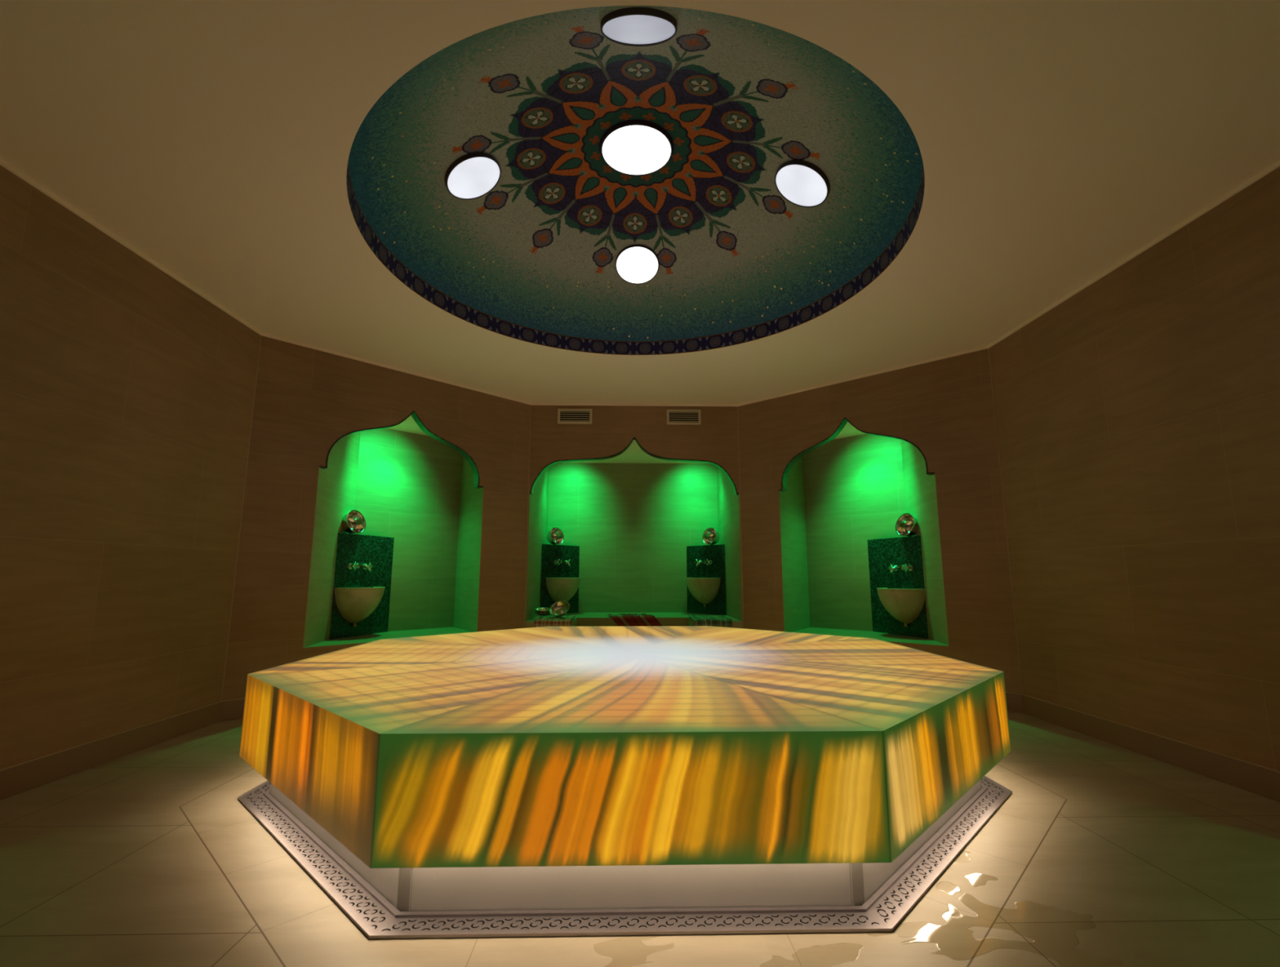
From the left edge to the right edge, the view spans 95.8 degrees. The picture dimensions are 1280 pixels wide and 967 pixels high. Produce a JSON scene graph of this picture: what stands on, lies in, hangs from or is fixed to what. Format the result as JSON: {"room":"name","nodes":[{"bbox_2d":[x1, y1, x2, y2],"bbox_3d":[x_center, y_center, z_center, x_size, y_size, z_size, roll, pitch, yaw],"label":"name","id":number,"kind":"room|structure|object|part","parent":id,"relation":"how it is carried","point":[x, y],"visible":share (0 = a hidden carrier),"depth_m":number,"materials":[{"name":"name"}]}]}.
{"room":"spa","nodes":[
{"label":"spa","id":0,"kind":"room"},
{"bbox_2d":[0,164,261,769],"bbox_3d":[-2.903,-0.164,1.444,0.554,2.617,4.944,0,-9,-1],"label":"wall","id":1,"kind":"structure","parent":0,"point":[126,394],"depth_m":2.87,"materials":[{"name":"wood"}]},
{"bbox_2d":[0,702,222,800],"bbox_3d":[-2.626,1.070,1.255,0.012,0.119,4.944,0,-9,-1],"label":"baseboard","id":2,"kind":"structure","parent":1,"relation":"attached to","point":[17,780],"depth_m":2.83,"materials":[{"name":"brown stone"}]},
{"bbox_2d":[0,158,262,771],"bbox_3d":[-2.623,-0.222,1.460,0.019,2.495,4.944,0,-9,-1],"label":"trim","id":3,"kind":"structure","parent":1,"relation":"attached to","point":[2,162],"depth_m":2.90,"materials":[{"name":"beige wood"}]},
{"bbox_2d":[222,335,530,701],"bbox_3d":[-2.156,0.397,4.981,0.753,2.617,2.328,-8,-12,43],"label":"wall","id":4,"kind":"structure","parent":0,"point":[439,469],"depth_m":4.89,"materials":[{"name":"wood"}]},
{"bbox_2d":[220,698,244,721],"bbox_3d":[-1.882,1.589,4.529,0.012,0.119,2.328,-8,-12,43],"label":"baseboard","id":5,"kind":"structure","parent":4,"relation":"attached to","point":[232,709],"depth_m":3.73,"materials":[{"name":"brown stone"}]},
{"bbox_2d":[328,533,394,639],"bbox_3d":[-2.382,0.855,4.876,0.397,0.850,0.802,-7,-12,38],"label":"basin","id":6,"kind":"object","parent":4,"relation":"in","point":[361,599],"visible":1,"depth_m":4.88,"materials":[{"name":"green stone"}]},
{"bbox_3d":[-2.401,0.691,4.830,0.064,0.068,0.068,-3,-9,16],"label":"tap handle","id":7,"kind":"part","parent":6,"relation":"part of","materials":[{"name":"silver metal"}]},
{"bbox_2d":[342,510,365,533],"bbox_3d":[-2.439,0.325,4.897,0.152,0.204,0.211,-3,-9,16],"label":"metal bowl","id":8,"kind":"object","parent":6,"relation":"on","point":[353,522],"visible":0.98,"depth_m":4.95,"materials":[{"name":"silver"}]},
{"bbox_3d":[-2.296,1.021,4.837,0.229,0.300,0.458,-3,-9,16],"label":"bowl","id":9,"kind":"part","parent":6,"relation":"part of","materials":[{"name":"stone"}]},
{"bbox_3d":[-2.345,0.714,4.909,0.134,0.072,0.046,-1,-9,6],"label":"spout","id":10,"kind":"part","parent":6,"relation":"part of","materials":[{"name":"silver metal"}]},
{"bbox_3d":[-2.353,0.716,4.991,0.064,0.068,0.068,-3,-9,16],"label":"tap handle","id":11,"kind":"part","parent":6,"relation":"part of","materials":[{"name":"silver metal"}]},
{"bbox_2d":[221,333,531,702],"bbox_3d":[-1.881,0.298,4.732,0.014,2.496,2.330,-8,-12,43],"label":"trim","id":12,"kind":"structure","parent":4,"relation":"attached to","point":[268,335],"depth_m":4.46,"materials":[{"name":"beige"}]},
{"bbox_3d":[-1.983,1.288,4.896,1.117,0.001,1.644,0,-9,-1],"label":"niche sill","id":13,"kind":"part","parent":4,"relation":"part of","materials":[{"name":"stone"}]},
{"bbox_3d":[-1.927,-0.323,4.843,0.078,0.577,1.380,-8,-12,43],"label":"arch trim","id":14,"kind":"part","parent":4,"relation":"part of","materials":[{"name":"tile"}]},
{"bbox_2d":[524,405,743,628],"bbox_3d":[-0.067,0.599,6.247,2.070,2.617,1.343,0,-9,-1],"label":"wall","id":15,"kind":"structure","parent":0,"point":[630,488],"depth_m":6.81,"materials":[{"name":"tile"}]},
{"bbox_2d":[533,615,575,627],"bbox_3d":[-0.827,1.349,5.636,0.351,0.100,0.443,0,-9,-1],"label":"towel","id":16,"kind":"object","parent":15,"relation":"on","point":[541,621],"visible":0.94,"depth_m":5.43,"materials":[{"name":"fabric"}]},
{"bbox_2d":[533,607,551,616],"bbox_3d":[-0.963,1.282,5.779,0.203,0.075,0.202,2,-9,-11],"label":"metal bowl","id":17,"kind":"object","parent":16,"relation":"on","point":[542,611],"visible":0.85,"depth_m":5.72,"materials":[{"name":"silver"}]},
{"bbox_2d":[549,600,569,617],"bbox_3d":[-0.783,1.222,5.645,0.203,0.152,0.162,-3,-9,18],"label":"metal bowl","id":18,"kind":"object","parent":16,"relation":"on","point":[560,608],"visible":1,"depth_m":5.69,"materials":[{"name":"silver metal"}]},
{"bbox_2d":[540,544,580,613],"bbox_3d":[-0.878,1.084,6.544,0.550,0.775,0.344,5,-10,-29],"label":"basin","id":19,"kind":"object","parent":15,"relation":"on","point":[560,580],"visible":0.83,"depth_m":6.50,"materials":[{"name":"green stone"}]},
{"bbox_2d":[546,527,564,545],"bbox_3d":[-0.976,0.599,6.596,0.152,0.200,0.207,-7,-11,38],"label":"metal bowl","id":20,"kind":"object","parent":19,"relation":"on","point":[555,536],"visible":1,"depth_m":6.64,"materials":[{"name":"silver"}]},
{"bbox_3d":[-0.935,0.888,6.539,0.064,0.068,0.068,-7,-11,38],"label":"tap handle","id":21,"kind":"part","parent":19,"relation":"part of","materials":[{"name":"silver metal"}]},
{"bbox_3d":[-0.816,1.212,6.502,0.229,0.300,0.458,-7,-11,38],"label":"bowl","id":22,"kind":"part","parent":19,"relation":"part of","materials":[{"name":"stone"}]},
{"bbox_3d":[-0.853,0.907,6.592,0.134,0.072,0.046,-5,-10,28],"label":"spout","id":23,"kind":"part","parent":19,"relation":"part of","materials":[{"name":"silver metal"}]},
{"bbox_2d":[557,408,591,424],"bbox_3d":[-0.647,-0.667,5.750,0.340,0.152,0.018,0,-9,-1],"label":"air vent","id":24,"kind":"object","parent":15,"relation":"in","point":[565,416],"visible":1,"depth_m":5.75,"materials":[{"name":"beige metal"}]},
{"bbox_2d":[524,403,737,626],"bbox_3d":[-0.052,0.435,5.591,2.072,2.496,0.014,0,-9,-1],"label":"trim","id":25,"kind":"structure","parent":15,"relation":"attached to","point":[532,404],"depth_m":5.77,"materials":[{"name":"beige wood"}]},
{"bbox_3d":[-0.067,1.503,6.106,2.046,0.188,1.340,0,-9,-1],"label":"niche sill","id":26,"kind":"part","parent":15,"relation":"part of","materials":[{"name":"tile"}]},
{"bbox_3d":[-0.052,-0.174,5.730,2.046,0.571,0.078,0,-9,-1],"label":"arch trim","id":27,"kind":"part","parent":15,"relation":"part of","materials":[{"name":"tile"}]},
{"bbox_2d":[607,613,662,626],"bbox_3d":[-0.002,1.498,6.078,0.700,0.246,0.280,0,-9,-1],"label":"towel","id":28,"kind":"object","parent":15,"relation":"on","point":[621,620],"visible":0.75,"depth_m":5.95,"materials":[{"name":"red fabric"}]},
{"bbox_2d":[666,409,701,425],"bbox_3d":[0.437,-0.663,5.774,0.340,0.152,0.018,0,-9,-1],"label":"air vent","id":29,"kind":"object","parent":15,"relation":"in","point":[683,417],"visible":1,"depth_m":5.77,"materials":[{"name":"beige metal"}]},
{"bbox_2d":[685,544,726,615],"bbox_3d":[0.727,1.091,6.580,0.550,0.775,0.344,-4,-10,26],"label":"basin","id":30,"kind":"object","parent":15,"relation":"on","point":[705,580],"visible":1,"depth_m":6.54,"materials":[{"name":"green stone"}]},
{"bbox_3d":[0.700,0.913,6.627,0.134,0.072,0.046,5,-10,-31],"label":"spout","id":31,"kind":"part","parent":30,"relation":"part of","materials":[{"name":"silver metal"}]},
{"bbox_3d":[0.665,1.218,6.535,0.229,0.300,0.458,8,-12,-40],"label":"bowl","id":32,"kind":"part","parent":30,"relation":"part of","materials":[{"name":"stone"}]},
{"bbox_3d":[0.785,0.895,6.577,0.064,0.068,0.068,8,-12,-40],"label":"tap handle","id":33,"kind":"part","parent":30,"relation":"part of","materials":[{"name":"silver metal"}]},
{"bbox_2d":[702,527,719,545],"bbox_3d":[0.825,0.606,6.637,0.152,0.200,0.207,8,-12,-40],"label":"metal bowl","id":34,"kind":"object","parent":30,"relation":"on","point":[710,536],"visible":1,"depth_m":6.68,"materials":[{"name":"silver"}]},
{"bbox_2d":[688,615,732,626],"bbox_3d":[0.687,1.354,5.713,0.361,0.075,0.518,0,-9,-1],"label":"towel","id":35,"kind":"object","parent":15,"relation":"on","point":[705,620],"visible":1,"depth_m":5.47,"materials":[{"name":"fabric"}]},
{"bbox_2d":[0,0,1279,404],"bbox_3d":[0.000,-1.315,2.533,5.300,0.001,6.601,0,-9,-1],"label":"ceiling","id":36,"kind":"structure","parent":0,"point":[1057,140],"depth_m":2.28,"materials":[{"name":"paint"}]},
{"bbox_2d":[346,5,924,355],"bbox_3d":[-0.019,-1.550,3.177,2.802,0.667,2.802,6,-11,-33],"label":"dome","id":37,"kind":"object","parent":36,"relation":"on","point":[531,259],"visible":0.86,"depth_m":3.19,"materials":[{"name":"green paint"}]},
{"bbox_2d":[444,151,501,199],"bbox_3d":[-0.918,-1.692,3.147,0.313,0.209,0.312,1,-9,-6],"label":"dome lamp","id":38,"kind":"object","parent":37,"relation":"attached to","point":[473,175],"visible":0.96,"depth_m":3.12,"materials":[{"name":"grey"}]},
{"bbox_2d":[600,120,672,176],"bbox_3d":[-0.019,-1.889,3.230,0.398,0.085,0.398,0,-9,-1],"label":"dome lamp","id":39,"kind":"object","parent":37,"relation":"attached to","point":[632,148],"visible":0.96,"depth_m":3.20,"materials":[{"name":"grey"}]},
{"bbox_2d":[615,244,659,284],"bbox_3d":[-0.020,-1.557,4.074,0.308,0.198,0.307,1,-9,-3],"label":"dome lamp","id":40,"kind":"object","parent":37,"relation":"on","point":[635,264],"visible":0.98,"depth_m":4.04,"materials":[{"name":"grey"}]},
{"bbox_2d":[600,7,676,46],"bbox_3d":[-0.005,-1.811,2.256,0.300,0.205,0.299,0,-9,2],"label":"dome lamp","id":41,"kind":"object","parent":37,"relation":"attached to","point":[629,26],"visible":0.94,"depth_m":2.23,"materials":[{"name":"grey"}]},
{"bbox_2d":[774,160,830,207],"bbox_3d":[0.905,-1.673,3.191,0.313,0.212,0.312,-1,-9,3],"label":"dome lamp","id":42,"kind":"object","parent":37,"relation":"attached to","point":[802,184],"visible":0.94,"depth_m":3.16,"materials":[{"name":"grey"}]},
{"bbox_2d":[0,711,1279,966],"bbox_3d":[-0.047,1.372,2.764,6.000,0.001,8.700,0,-9,-1],"label":"floor","id":43,"kind":"structure","parent":0,"point":[1099,853],"depth_m":1.73,"materials":[{"name":"tile"}]},
{"bbox_2d":[237,776,1012,939],"bbox_3d":[-0.055,1.420,3.110,3.268,0.013,3.268,0,-9,-1],"label":"channel","id":44,"kind":"object","parent":43,"relation":"on","point":[377,918],"visible":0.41,"depth_m":1.58,"materials":[{"name":"metal"}]},
{"bbox_3d":[-1.639,1.414,3.075,0.098,0.013,1.354,0,-9,-1],"label":"channel frame","id":45,"kind":"part","parent":44,"relation":"part of","materials":[{"name":"metal"}]},
{"bbox_3d":[-1.149,1.240,1.978,1.354,0.013,0.098,-8,-12,43],"label":"channel frame","id":46,"kind":"part","parent":44,"relation":"part of","materials":[{"name":"stone"}]},
{"bbox_3d":[-0.018,1.172,1.545,1.354,0.013,0.098,0,-9,-1],"label":"channel frame","id":47,"kind":"part","parent":44,"relation":"part of","materials":[{"name":"stone"}]},
{"bbox_3d":[1.091,1.249,2.029,0.098,0.013,1.354,-8,-12,43],"label":"channel frame","id":48,"kind":"part","parent":44,"relation":"part of","materials":[{"name":"metal"}]},
{"bbox_3d":[1.530,1.427,3.146,0.098,0.013,1.354,0,-9,-1],"label":"channel frame","id":49,"kind":"part","parent":44,"relation":"part of","materials":[{"name":"stone"}]},
{"bbox_2d":[239,626,1011,911],"bbox_3d":[-0.054,1.178,3.148,3.290,0.501,3.290,0,-9,-1],"label":"stone","id":50,"kind":"object","parent":43,"relation":"on","point":[548,767],"visible":1,"depth_m":1.61,"materials":[{"name":"stone"}]},
{"bbox_3d":[-1.191,0.907,1.987,1.363,0.330,0.001,-8,-12,43],"label":"panel","id":51,"kind":"part","parent":50,"relation":"part of","materials":[{"name":"orange stone"}]},
{"bbox_3d":[-1.108,1.148,2.037,1.220,0.212,0.016,-8,-12,43],"label":"plinth panel","id":52,"kind":"part","parent":50,"relation":"part of","materials":[{"name":"stone"}]},
{"bbox_3d":[-0.650,1.080,1.610,0.044,0.210,0.014,-3,-10,21],"label":"corner post","id":53,"kind":"part","parent":50,"relation":"part of","materials":[{"name":"beige stone"}]},
{"bbox_3d":[-0.877,0.927,3.169,1.645,0.001,1.363,0,-9,-1],"label":"panel","id":54,"kind":"part","parent":50,"relation":"part of","materials":[{"name":"stone"}]},
{"bbox_3d":[-0.858,0.799,2.357,1.645,0.001,1.645,0,-9,-1],"label":"panel","id":55,"kind":"part","parent":50,"relation":"part of","materials":[{"name":"orange stone"}]},
{"bbox_3d":[-0.895,1.056,3.981,1.645,0.001,1.645,0,-9,-1],"label":"panel","id":56,"kind":"part","parent":50,"relation":"part of","materials":[{"name":"stone"}]},
{"bbox_3d":[-0.073,1.059,4.000,1.363,0.001,1.645,0,-9,-1],"label":"panel","id":57,"kind":"part","parent":50,"relation":"part of","materials":[{"name":"stone"}]},
{"bbox_3d":[-0.017,0.836,1.538,1.363,0.330,0.001,0,-9,-1],"label":"panel","id":58,"kind":"part","parent":50,"relation":"part of","materials":[{"name":"orange stone"}]},
{"bbox_3d":[-0.020,1.082,1.620,1.220,0.212,0.016,0,-9,-1],"label":"plinth panel","id":59,"kind":"part","parent":50,"relation":"part of","materials":[{"name":"stone"}]},
{"bbox_3d":[-0.036,0.802,2.376,1.363,0.001,1.645,0,-9,-1],"label":"panel","id":60,"kind":"part","parent":50,"relation":"part of","materials":[{"name":"stone"}]},
{"bbox_3d":[0.749,1.063,4.018,1.645,0.001,1.645,0,-9,-1],"label":"panel","id":61,"kind":"part","parent":50,"relation":"part of","materials":[{"name":"stone"}]},
{"bbox_3d":[0.787,0.805,2.394,1.645,0.001,1.645,0,-9,-1],"label":"panel","id":62,"kind":"part","parent":50,"relation":"part of","materials":[{"name":"stone"}]},
{"bbox_3d":[0.768,0.934,3.206,1.645,0.001,1.363,0,-9,-1],"label":"panel","id":63,"kind":"part","parent":50,"relation":"part of","materials":[{"name":"stone"}]},
{"bbox_3d":[0.610,1.085,1.638,0.044,0.210,0.014,4,-10,-23],"label":"corner post","id":64,"kind":"part","parent":50,"relation":"part of","materials":[{"name":"beige stone"}]},
{"bbox_3d":[1.048,1.157,2.085,0.016,0.212,1.220,-8,-12,43],"label":"plinth panel","id":65,"kind":"part","parent":50,"relation":"part of","materials":[{"name":"stone"}]},
{"bbox_3d":[1.135,0.916,2.039,0.001,0.330,1.363,-8,-12,43],"label":"panel","id":66,"kind":"part","parent":50,"relation":"part of","materials":[{"name":"stone"}]},
{"bbox_2d":[737,348,1022,693],"bbox_3d":[2.048,0.424,5.133,2.217,2.617,0.753,-8,-12,42],"label":"wall","id":67,"kind":"structure","parent":0,"point":[826,472],"depth_m":5.15,"materials":[{"name":"wood"}]},
{"bbox_3d":[1.814,-0.287,5.001,1.351,0.579,0.078,-8,-12,42],"label":"arch trim","id":68,"kind":"part","parent":67,"relation":"part of","materials":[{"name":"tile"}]},
{"bbox_3d":[1.872,1.322,5.032,1.146,0.001,1.585,0,-9,-1],"label":"niche sill","id":69,"kind":"part","parent":67,"relation":"part of","materials":[{"name":"stone"}]},
{"bbox_2d":[737,346,1022,694],"bbox_3d":[1.789,0.321,4.869,2.219,2.496,0.014,-8,-12,42],"label":"trim","id":70,"kind":"structure","parent":67,"relation":"attached to","point":[984,347],"depth_m":5.00,"materials":[{"name":"beige wood"}]},
{"bbox_2d":[867,535,928,638],"bbox_3d":[2.280,0.894,5.047,0.396,0.850,0.799,-1,-9,4],"label":"basin","id":71,"kind":"object","parent":67,"relation":"in","point":[896,576],"visible":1,"depth_m":5.04,"materials":[{"name":"green stone"}]},
{"bbox_3d":[2.254,0.752,5.139,0.064,0.068,0.068,3,-10,-19],"label":"tap handle","id":72,"kind":"part","parent":71,"relation":"part of","materials":[{"name":"silver metal"}]},
{"bbox_3d":[2.250,0.749,5.057,0.134,0.072,0.046,1,-9,-9],"label":"spout","id":73,"kind":"part","parent":71,"relation":"part of","materials":[{"name":"silver metal"}]},
{"bbox_3d":[2.202,1.056,4.981,0.229,0.300,0.458,3,-10,-19],"label":"bowl","id":74,"kind":"part","parent":71,"relation":"part of","materials":[{"name":"stone"}]},
{"bbox_2d":[895,513,918,536],"bbox_3d":[2.348,0.361,5.049,0.152,0.204,0.211,3,-10,-19],"label":"metal bowl","id":75,"kind":"object","parent":71,"relation":"on","point":[906,525],"visible":0.97,"depth_m":5.10,"materials":[{"name":"silver"}]},
{"bbox_3d":[2.310,0.727,4.980,0.064,0.068,0.068,3,-10,-19],"label":"tap handle","id":76,"kind":"part","parent":71,"relation":"part of","materials":[{"name":"silver metal"}]},
{"bbox_2d":[1005,693,1023,713],"bbox_3d":[1.790,1.613,4.665,2.217,0.119,0.012,-8,-12,42],"label":"baseboard","id":77,"kind":"structure","parent":67,"relation":"attached to","point":[1014,701],"depth_m":3.95,"materials":[{"name":"brown wood"}]},
{"bbox_2d":[988,166,1279,771],"bbox_3d":[2.938,-0.132,1.629,0.554,2.617,5.052,0,-9,-1],"label":"wall","id":78,"kind":"structure","parent":0,"point":[1137,415],"depth_m":2.93,"materials":[{"name":"wood"}]},
{"bbox_2d":[986,160,1279,773],"bbox_3d":[2.658,-0.191,1.633,0.018,2.496,5.054,0,-9,-1],"label":"trim","id":79,"kind":"structure","parent":78,"relation":"attached to","point":[1277,164],"depth_m":3.06,"materials":[{"name":"beige wood"}]},
{"bbox_2d":[1022,695,1279,802],"bbox_3d":[2.659,1.100,1.427,0.016,0.119,5.052,0,-9,-1],"label":"baseboard","id":80,"kind":"structure","parent":78,"relation":"attached to","point":[1258,780],"depth_m":2.88,"materials":[{"name":"brown wood"}]}
]}

